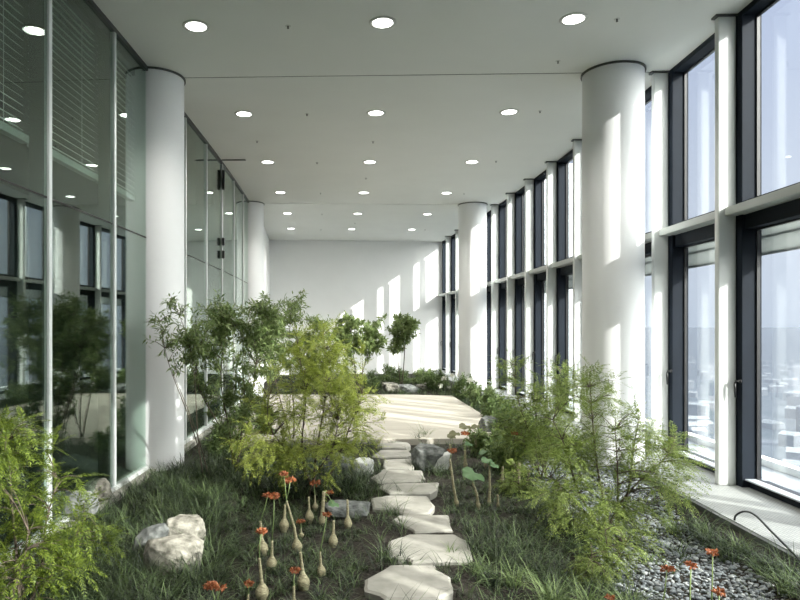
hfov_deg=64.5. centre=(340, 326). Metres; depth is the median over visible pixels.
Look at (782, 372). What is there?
building
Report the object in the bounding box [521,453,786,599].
gravel
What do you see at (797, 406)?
building
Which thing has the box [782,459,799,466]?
building
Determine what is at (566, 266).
window
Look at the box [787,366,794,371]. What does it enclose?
building
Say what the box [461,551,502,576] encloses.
grass tuft
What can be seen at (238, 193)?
window
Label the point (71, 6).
blind
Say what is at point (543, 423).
shrub
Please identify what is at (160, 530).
rock
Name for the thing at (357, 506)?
rock
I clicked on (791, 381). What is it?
building
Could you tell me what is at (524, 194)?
trim
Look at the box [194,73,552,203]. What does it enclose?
trim
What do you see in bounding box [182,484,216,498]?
grass tuft
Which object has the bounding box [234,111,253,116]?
recessed light
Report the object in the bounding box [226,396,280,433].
shrub
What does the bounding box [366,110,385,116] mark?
recessed light
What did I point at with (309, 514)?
plant
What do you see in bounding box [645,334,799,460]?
ground
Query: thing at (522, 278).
window
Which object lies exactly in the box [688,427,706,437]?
building
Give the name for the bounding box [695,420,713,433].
building
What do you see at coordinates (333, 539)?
plant
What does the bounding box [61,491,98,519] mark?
rock
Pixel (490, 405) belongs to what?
shrub
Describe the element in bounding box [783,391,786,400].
building
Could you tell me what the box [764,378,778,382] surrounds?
building
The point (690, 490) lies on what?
grass tuft
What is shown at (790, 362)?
building
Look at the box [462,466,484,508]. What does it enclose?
plant
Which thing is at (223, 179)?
door
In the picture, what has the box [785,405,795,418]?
building
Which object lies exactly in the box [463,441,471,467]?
plant
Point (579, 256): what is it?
window
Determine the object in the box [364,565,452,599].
stepping stone
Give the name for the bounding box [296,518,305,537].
plant
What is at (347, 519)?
plant
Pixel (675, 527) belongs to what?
grass tuft
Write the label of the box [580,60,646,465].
column
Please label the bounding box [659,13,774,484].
window
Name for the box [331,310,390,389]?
tree
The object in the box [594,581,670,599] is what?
grass tuft
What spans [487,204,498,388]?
window
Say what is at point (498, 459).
shrub
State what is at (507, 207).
window
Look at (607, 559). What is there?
feathery shrub
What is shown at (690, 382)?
building
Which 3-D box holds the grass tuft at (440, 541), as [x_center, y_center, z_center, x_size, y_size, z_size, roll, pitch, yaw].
[0.796,1.604,4.565,0.292,0.109,0.223,0,0,0]
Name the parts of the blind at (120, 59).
rail, cord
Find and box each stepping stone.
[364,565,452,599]
[371,469,425,489]
[371,496,434,515]
[372,450,410,463]
[377,442,410,450]
[379,482,438,499]
[383,459,413,469]
[388,534,472,565]
[391,515,452,533]
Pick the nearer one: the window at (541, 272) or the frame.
the frame
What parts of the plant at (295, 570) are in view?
swollen stem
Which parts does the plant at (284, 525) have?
swollen stem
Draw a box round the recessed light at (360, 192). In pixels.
[358,191,369,193]
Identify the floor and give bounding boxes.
[0,395,225,545]
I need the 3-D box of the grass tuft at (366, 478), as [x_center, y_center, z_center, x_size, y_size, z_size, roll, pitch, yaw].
[0.227,1.619,6.529,0.424,0.169,0.378,0,0,0]
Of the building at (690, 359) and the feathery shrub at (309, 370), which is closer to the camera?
the feathery shrub at (309, 370)
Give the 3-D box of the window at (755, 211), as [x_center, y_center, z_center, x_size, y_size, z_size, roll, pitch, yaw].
[3.983,-0.787,5.535,0.678,4.704,1.412,0,0,0]
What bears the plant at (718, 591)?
on the ground at (438, 501)
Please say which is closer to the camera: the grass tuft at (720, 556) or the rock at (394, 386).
the grass tuft at (720, 556)
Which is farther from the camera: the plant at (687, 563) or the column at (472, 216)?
the column at (472, 216)
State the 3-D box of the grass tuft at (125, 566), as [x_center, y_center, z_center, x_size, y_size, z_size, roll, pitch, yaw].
[-1.384,1.612,3.897,0.701,0.190,0.460,0,0,0]
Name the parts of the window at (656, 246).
sash, frame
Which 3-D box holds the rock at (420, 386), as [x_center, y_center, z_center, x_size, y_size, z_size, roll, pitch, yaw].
[2.445,1.603,16.692,0.901,0.233,0.700,0,0,0]
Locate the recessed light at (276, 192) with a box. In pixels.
[274,191,286,193]
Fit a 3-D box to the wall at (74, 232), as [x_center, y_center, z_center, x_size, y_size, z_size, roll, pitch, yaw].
[-4.904,-0.594,15.975,4.805,5.189,0.385,0,0,0]
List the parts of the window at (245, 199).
post, pane, pane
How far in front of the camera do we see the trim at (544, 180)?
14.44 m
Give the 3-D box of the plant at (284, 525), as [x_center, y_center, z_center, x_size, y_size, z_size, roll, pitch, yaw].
[-0.435,1.471,5.195,0.146,0.497,0.105,0,0,0]
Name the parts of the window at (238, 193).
post, pane, pane, head rail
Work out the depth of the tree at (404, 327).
17.11 m
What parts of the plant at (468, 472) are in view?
swollen stem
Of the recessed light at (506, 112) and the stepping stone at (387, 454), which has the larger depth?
the recessed light at (506, 112)
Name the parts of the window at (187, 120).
post, head rail, rail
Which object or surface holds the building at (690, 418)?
on the ground at (777, 348)
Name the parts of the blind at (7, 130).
cord, rail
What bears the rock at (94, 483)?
on the ground at (438, 501)
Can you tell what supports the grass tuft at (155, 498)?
on the ground at (438, 501)
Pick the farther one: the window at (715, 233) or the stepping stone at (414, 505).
the window at (715, 233)
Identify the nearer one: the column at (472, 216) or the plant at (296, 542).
the plant at (296, 542)
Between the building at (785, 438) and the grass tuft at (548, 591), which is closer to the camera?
the grass tuft at (548, 591)
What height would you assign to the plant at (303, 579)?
0.285 m
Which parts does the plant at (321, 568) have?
swollen stem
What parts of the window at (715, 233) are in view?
handle, sill, sash, frame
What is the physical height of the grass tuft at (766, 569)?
0.165 m
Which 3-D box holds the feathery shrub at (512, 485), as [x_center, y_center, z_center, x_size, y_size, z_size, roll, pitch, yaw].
[1.810,1.560,6.294,0.606,0.505,0.636,0,0,0]
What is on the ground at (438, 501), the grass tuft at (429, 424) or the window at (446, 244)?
the grass tuft at (429, 424)
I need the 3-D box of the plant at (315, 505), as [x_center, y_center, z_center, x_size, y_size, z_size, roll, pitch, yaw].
[-0.238,1.559,5.797,0.114,0.321,0.103,0,0,0]
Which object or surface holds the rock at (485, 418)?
on the ground at (438, 501)
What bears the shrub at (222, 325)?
on the ground at (438, 501)
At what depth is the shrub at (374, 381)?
17.22 m
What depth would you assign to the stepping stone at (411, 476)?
6.81 m
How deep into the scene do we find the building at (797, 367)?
1892.89 m
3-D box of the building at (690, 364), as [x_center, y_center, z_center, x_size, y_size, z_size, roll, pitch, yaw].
[1235.455,137.298,2224.222,28.160,28.603,27.096,0,0,0]
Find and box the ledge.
[424,370,799,555]
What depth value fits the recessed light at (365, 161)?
11.81 m
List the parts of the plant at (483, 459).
swollen stem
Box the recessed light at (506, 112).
[499,109,518,115]
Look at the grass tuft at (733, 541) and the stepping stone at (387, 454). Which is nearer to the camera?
the grass tuft at (733, 541)
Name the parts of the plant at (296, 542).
swollen stem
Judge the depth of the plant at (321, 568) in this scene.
4.23 m
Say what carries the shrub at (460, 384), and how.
on the ground at (438, 501)
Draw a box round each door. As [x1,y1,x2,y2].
[196,141,245,428]
[213,163,234,416]
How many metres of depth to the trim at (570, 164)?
13.05 m
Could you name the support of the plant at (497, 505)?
on the ground at (438, 501)
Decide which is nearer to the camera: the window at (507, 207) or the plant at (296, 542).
the plant at (296, 542)
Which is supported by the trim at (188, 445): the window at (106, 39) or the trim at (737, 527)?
the window at (106, 39)
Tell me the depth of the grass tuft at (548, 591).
3.83 m
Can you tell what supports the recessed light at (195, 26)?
in the ceiling
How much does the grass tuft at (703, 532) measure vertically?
0.149 m
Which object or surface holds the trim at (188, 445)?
attached to the wall at (74, 232)
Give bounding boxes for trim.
[0,401,249,570]
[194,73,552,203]
[425,371,799,565]
[524,194,524,389]
[544,180,545,392]
[569,163,572,405]
[570,406,799,492]
[645,419,799,477]
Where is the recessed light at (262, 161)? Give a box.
[260,160,274,163]
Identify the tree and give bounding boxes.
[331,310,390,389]
[383,312,420,383]
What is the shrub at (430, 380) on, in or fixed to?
on the ground at (438, 501)
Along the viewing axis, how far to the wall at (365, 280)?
22.68 m
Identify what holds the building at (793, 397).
on the ground at (777, 348)
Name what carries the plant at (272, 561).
on the ground at (438, 501)
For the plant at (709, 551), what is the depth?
3.15 m
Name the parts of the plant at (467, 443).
swollen stem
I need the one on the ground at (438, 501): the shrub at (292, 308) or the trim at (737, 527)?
the shrub at (292, 308)
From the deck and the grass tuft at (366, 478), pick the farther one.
the deck
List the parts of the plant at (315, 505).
swollen stem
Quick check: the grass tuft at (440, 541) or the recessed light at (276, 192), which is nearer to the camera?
the grass tuft at (440, 541)
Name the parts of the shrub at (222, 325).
stem, stem, stem, stem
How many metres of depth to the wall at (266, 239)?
20.44 m
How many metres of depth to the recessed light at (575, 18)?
6.31 m
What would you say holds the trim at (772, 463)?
attached to the wall at (365, 280)
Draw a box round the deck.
[233,394,491,446]
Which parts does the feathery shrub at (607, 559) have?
stem, stem, stem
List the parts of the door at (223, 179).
post, post, pane, pane, head rail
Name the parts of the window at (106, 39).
post, post, head rail, rail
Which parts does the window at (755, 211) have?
handle, sill, sash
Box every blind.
[0,0,28,143]
[27,0,97,180]
[95,33,134,201]
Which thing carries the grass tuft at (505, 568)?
on the ground at (438, 501)
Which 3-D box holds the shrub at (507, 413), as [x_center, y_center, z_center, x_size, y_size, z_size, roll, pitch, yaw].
[2.627,1.461,9.620,0.802,0.614,0.836,0,0,0]
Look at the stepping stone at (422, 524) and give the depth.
5.22 m
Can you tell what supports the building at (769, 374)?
on the ground at (777, 348)
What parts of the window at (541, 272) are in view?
frame, sash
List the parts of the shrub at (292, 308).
stem, stem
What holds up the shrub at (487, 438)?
on the ground at (438, 501)
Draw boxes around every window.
[0,178,51,556]
[98,28,148,489]
[184,115,207,442]
[226,180,243,406]
[243,193,248,394]
[439,236,450,372]
[448,230,457,375]
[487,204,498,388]
[494,193,524,394]
[510,179,545,401]
[529,161,572,410]
[551,139,581,421]
[578,254,645,273]
[645,71,698,455]
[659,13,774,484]
[725,0,799,507]
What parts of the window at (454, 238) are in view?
frame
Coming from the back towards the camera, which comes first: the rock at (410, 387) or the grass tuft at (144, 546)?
the rock at (410, 387)
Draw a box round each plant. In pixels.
[202,580,226,599]
[243,579,254,599]
[255,527,268,599]
[257,491,270,555]
[267,492,279,569]
[278,471,301,552]
[279,476,295,532]
[289,566,300,599]
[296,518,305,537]
[297,552,309,590]
[305,497,313,523]
[310,479,320,511]
[317,511,331,576]
[319,490,338,525]
[329,520,337,547]
[344,499,351,528]
[447,430,459,505]
[447,434,455,469]
[459,423,481,455]
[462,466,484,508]
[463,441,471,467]
[479,449,487,468]
[481,457,498,505]
[496,495,499,507]
[500,431,517,480]
[604,593,615,599]
[660,564,675,599]
[684,560,697,599]
[705,548,718,599]
[710,586,727,599]
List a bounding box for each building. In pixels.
[688,356,693,361]
[688,362,693,369]
[688,380,693,388]
[688,391,697,397]
[688,402,709,416]
[688,416,709,421]
[688,421,707,429]
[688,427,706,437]
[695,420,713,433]
[697,371,708,375]
[698,365,710,368]
[699,400,714,408]
[762,387,767,395]
[762,419,784,429]
[763,372,771,377]
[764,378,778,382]
[768,385,783,391]
[776,382,788,387]
[778,430,799,447]
[780,370,792,375]
[781,378,796,385]
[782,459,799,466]
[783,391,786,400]
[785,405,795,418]
[785,447,799,460]
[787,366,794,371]
[787,391,799,405]
[788,360,793,365]
[795,365,799,376]
[796,405,799,432]
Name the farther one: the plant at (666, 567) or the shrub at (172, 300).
the shrub at (172, 300)
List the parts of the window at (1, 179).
rail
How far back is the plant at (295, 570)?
3.74 m
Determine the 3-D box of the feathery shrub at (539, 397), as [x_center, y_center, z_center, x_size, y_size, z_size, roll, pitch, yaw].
[2.201,1.020,7.018,1.472,1.582,1.318,0,0,0]
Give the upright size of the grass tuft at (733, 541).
0.180 m
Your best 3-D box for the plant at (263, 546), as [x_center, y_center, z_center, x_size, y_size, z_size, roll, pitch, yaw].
[-0.553,1.461,4.634,0.125,0.518,0.112,0,0,0]
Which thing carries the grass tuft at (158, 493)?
on the ground at (438, 501)
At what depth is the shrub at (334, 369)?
16.76 m
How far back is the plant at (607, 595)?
3.04 m
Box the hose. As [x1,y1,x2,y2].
[733,511,799,560]
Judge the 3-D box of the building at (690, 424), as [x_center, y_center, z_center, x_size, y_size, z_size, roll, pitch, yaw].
[482.783,140.520,860.812,27.520,22.160,23.794,0,0,0]
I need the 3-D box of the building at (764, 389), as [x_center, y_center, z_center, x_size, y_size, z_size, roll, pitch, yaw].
[930.789,142.708,1393.868,21.869,17.785,19.952,0,0,0]
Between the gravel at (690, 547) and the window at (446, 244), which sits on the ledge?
the window at (446, 244)
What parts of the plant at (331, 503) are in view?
swollen stem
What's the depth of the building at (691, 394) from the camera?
1348.50 m
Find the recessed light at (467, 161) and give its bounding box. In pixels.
[464,160,479,163]
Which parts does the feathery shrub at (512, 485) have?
stem, stem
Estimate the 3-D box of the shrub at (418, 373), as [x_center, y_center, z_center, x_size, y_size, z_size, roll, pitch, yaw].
[2.564,1.462,18.407,1.126,0.615,0.958,0,0,0]
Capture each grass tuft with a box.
[70,566,161,599]
[130,546,144,572]
[138,493,172,514]
[141,498,181,516]
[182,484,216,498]
[354,478,372,490]
[407,424,443,434]
[410,428,439,441]
[432,541,467,554]
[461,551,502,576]
[471,554,562,589]
[494,557,578,599]
[536,575,647,599]
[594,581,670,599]
[634,547,668,564]
[647,506,717,534]
[679,521,718,539]
[680,490,714,505]
[699,543,738,564]
[713,525,774,551]
[733,547,795,576]
[743,552,799,597]
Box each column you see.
[124,66,185,471]
[248,201,264,395]
[458,202,487,392]
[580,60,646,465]
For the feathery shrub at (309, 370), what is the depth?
6.17 m
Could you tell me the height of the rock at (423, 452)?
0.327 m
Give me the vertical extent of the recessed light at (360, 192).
0.008 m
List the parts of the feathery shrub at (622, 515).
stem, stem, stem, stem, stem, stem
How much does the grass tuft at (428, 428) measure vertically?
0.243 m
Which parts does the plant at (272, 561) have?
swollen stem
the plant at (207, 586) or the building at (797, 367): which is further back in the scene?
the building at (797, 367)
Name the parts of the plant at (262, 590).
swollen stem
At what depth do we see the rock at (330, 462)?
7.07 m
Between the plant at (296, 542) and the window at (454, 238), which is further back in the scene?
the window at (454, 238)
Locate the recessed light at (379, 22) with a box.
[369,16,395,29]
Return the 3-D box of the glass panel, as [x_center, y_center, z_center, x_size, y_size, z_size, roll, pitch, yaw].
[-7.819,-0.594,6.149,1.124,5.189,19.776,0,0,0]
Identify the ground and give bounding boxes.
[5,372,799,599]
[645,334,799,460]
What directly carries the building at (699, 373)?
on the ground at (777, 348)
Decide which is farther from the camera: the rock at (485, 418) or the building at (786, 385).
the building at (786, 385)
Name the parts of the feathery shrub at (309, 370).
stem, stem, stem, stem, stem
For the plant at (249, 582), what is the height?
0.222 m
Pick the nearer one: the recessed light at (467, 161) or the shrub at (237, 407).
the shrub at (237, 407)
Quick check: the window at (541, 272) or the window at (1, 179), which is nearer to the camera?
the window at (1, 179)
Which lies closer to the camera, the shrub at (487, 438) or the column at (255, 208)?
the shrub at (487, 438)
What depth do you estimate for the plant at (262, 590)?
3.87 m
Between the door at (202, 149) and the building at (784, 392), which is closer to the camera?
the door at (202, 149)
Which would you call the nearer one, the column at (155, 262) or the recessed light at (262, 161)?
the column at (155, 262)
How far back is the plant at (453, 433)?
5.93 m
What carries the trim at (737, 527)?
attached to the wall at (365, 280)
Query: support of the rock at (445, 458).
on the ground at (438, 501)
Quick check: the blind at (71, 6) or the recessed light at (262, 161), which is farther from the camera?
the recessed light at (262, 161)
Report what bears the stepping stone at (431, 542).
on the ground at (438, 501)
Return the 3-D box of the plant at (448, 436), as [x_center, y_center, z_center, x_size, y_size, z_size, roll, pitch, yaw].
[1.310,1.494,7.463,0.108,0.452,0.073,0,0,0]
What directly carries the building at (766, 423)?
on the ground at (777, 348)
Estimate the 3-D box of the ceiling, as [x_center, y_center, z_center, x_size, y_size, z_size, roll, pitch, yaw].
[-2.066,-3.254,9.132,12.659,0.370,28.673,0,0,0]
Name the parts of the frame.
post, post, rail, head rail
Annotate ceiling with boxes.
[0,0,752,241]
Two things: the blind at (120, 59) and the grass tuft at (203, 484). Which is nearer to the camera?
the grass tuft at (203, 484)
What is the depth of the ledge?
5.55 m
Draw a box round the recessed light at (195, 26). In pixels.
[182,20,209,32]
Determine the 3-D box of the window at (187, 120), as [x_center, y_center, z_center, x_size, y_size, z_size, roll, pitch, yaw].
[-2.316,-0.699,9.805,0.208,4.779,1.349,0,0,0]
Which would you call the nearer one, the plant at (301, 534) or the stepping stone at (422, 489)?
the plant at (301, 534)
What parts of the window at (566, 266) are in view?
frame, sash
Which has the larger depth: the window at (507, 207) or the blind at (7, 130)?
the window at (507, 207)
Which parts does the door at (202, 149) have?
post, post, head rail, door stop rail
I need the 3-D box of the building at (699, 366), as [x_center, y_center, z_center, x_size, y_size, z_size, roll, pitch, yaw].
[1300.960,144.563,2252.068,41.674,14.073,17.745,0,0,0]
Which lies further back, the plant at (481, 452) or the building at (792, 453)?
the building at (792, 453)
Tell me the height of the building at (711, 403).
14.189 m
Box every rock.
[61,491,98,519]
[83,478,111,501]
[133,523,168,554]
[143,533,203,575]
[165,514,205,540]
[322,453,351,475]
[325,500,370,518]
[352,457,373,474]
[382,382,400,392]
[398,384,419,392]
[411,443,444,470]
[416,383,449,390]
[433,452,449,471]
[478,415,499,431]
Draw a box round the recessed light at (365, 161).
[362,160,376,163]
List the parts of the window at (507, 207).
frame, sash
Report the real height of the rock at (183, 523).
0.290 m
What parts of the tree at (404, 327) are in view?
stem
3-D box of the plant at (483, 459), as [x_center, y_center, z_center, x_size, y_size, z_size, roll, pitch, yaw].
[1.412,1.478,5.961,0.169,0.484,0.067,0,0,0]
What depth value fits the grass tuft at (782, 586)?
3.94 m
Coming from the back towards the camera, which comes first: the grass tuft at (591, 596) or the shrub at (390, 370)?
the shrub at (390, 370)
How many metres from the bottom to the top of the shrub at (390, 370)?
0.729 m
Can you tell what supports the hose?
on the ledge
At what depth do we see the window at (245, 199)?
14.92 m
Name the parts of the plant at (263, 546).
swollen stem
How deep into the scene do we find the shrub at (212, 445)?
8.22 m
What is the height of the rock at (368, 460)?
0.228 m
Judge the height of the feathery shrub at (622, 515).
1.724 m
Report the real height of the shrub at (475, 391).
0.684 m
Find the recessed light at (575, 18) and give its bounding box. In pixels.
[559,12,588,25]
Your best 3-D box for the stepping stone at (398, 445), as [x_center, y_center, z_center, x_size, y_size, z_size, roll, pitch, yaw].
[0.727,1.693,8.685,0.475,0.134,0.437,0,0,0]
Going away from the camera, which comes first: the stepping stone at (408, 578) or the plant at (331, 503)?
the stepping stone at (408, 578)
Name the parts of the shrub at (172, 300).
stem, stem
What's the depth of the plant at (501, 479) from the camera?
6.81 m
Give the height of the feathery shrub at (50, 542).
1.291 m
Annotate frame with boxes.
[29,0,115,532]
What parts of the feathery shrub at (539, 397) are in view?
stem, stem, stem, stem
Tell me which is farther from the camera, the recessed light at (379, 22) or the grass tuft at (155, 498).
the recessed light at (379, 22)
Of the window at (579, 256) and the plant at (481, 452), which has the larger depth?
the window at (579, 256)
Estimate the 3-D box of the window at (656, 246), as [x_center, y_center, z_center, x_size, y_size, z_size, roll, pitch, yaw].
[4.082,-0.787,8.301,0.653,4.704,1.420,0,0,0]
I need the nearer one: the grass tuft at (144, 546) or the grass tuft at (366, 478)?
the grass tuft at (144, 546)
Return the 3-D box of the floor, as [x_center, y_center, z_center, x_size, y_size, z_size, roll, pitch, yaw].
[-5.270,1.860,5.933,5.767,0.280,19.942,0,0,0]
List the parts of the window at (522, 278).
frame, sash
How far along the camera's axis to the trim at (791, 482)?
6.96 m
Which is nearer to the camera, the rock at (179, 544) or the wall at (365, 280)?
the rock at (179, 544)
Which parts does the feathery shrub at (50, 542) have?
stem, stem, stem, stem, stem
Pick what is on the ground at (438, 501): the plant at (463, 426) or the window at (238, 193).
the plant at (463, 426)
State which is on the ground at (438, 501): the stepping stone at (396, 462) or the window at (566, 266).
the stepping stone at (396, 462)
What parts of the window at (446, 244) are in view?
frame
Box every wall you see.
[52,204,225,395]
[264,228,269,381]
[269,240,441,374]
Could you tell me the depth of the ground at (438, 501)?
4.96 m
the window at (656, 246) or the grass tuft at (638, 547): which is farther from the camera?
the window at (656, 246)
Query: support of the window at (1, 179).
in the wall at (74, 232)
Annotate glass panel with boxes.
[0,183,28,406]
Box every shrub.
[0,405,135,599]
[142,292,208,480]
[167,289,301,468]
[201,424,250,459]
[218,313,393,500]
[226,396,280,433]
[239,288,345,438]
[322,369,363,388]
[352,368,384,388]
[378,364,412,383]
[409,367,438,385]
[416,369,450,390]
[447,372,482,401]
[460,381,497,406]
[462,424,506,454]
[474,349,598,479]
[478,393,516,416]
[483,440,524,471]
[487,458,546,498]
[488,405,535,439]
[514,354,715,563]
[519,423,567,457]
[562,524,650,592]
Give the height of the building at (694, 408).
23.235 m
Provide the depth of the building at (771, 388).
1463.96 m
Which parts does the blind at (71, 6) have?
rail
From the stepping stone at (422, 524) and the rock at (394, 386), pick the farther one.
the rock at (394, 386)
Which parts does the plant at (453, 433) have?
swollen stem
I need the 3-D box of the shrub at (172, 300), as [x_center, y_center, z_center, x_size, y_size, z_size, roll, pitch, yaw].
[-1.780,0.654,6.735,0.701,2.091,0.480,0,0,0]

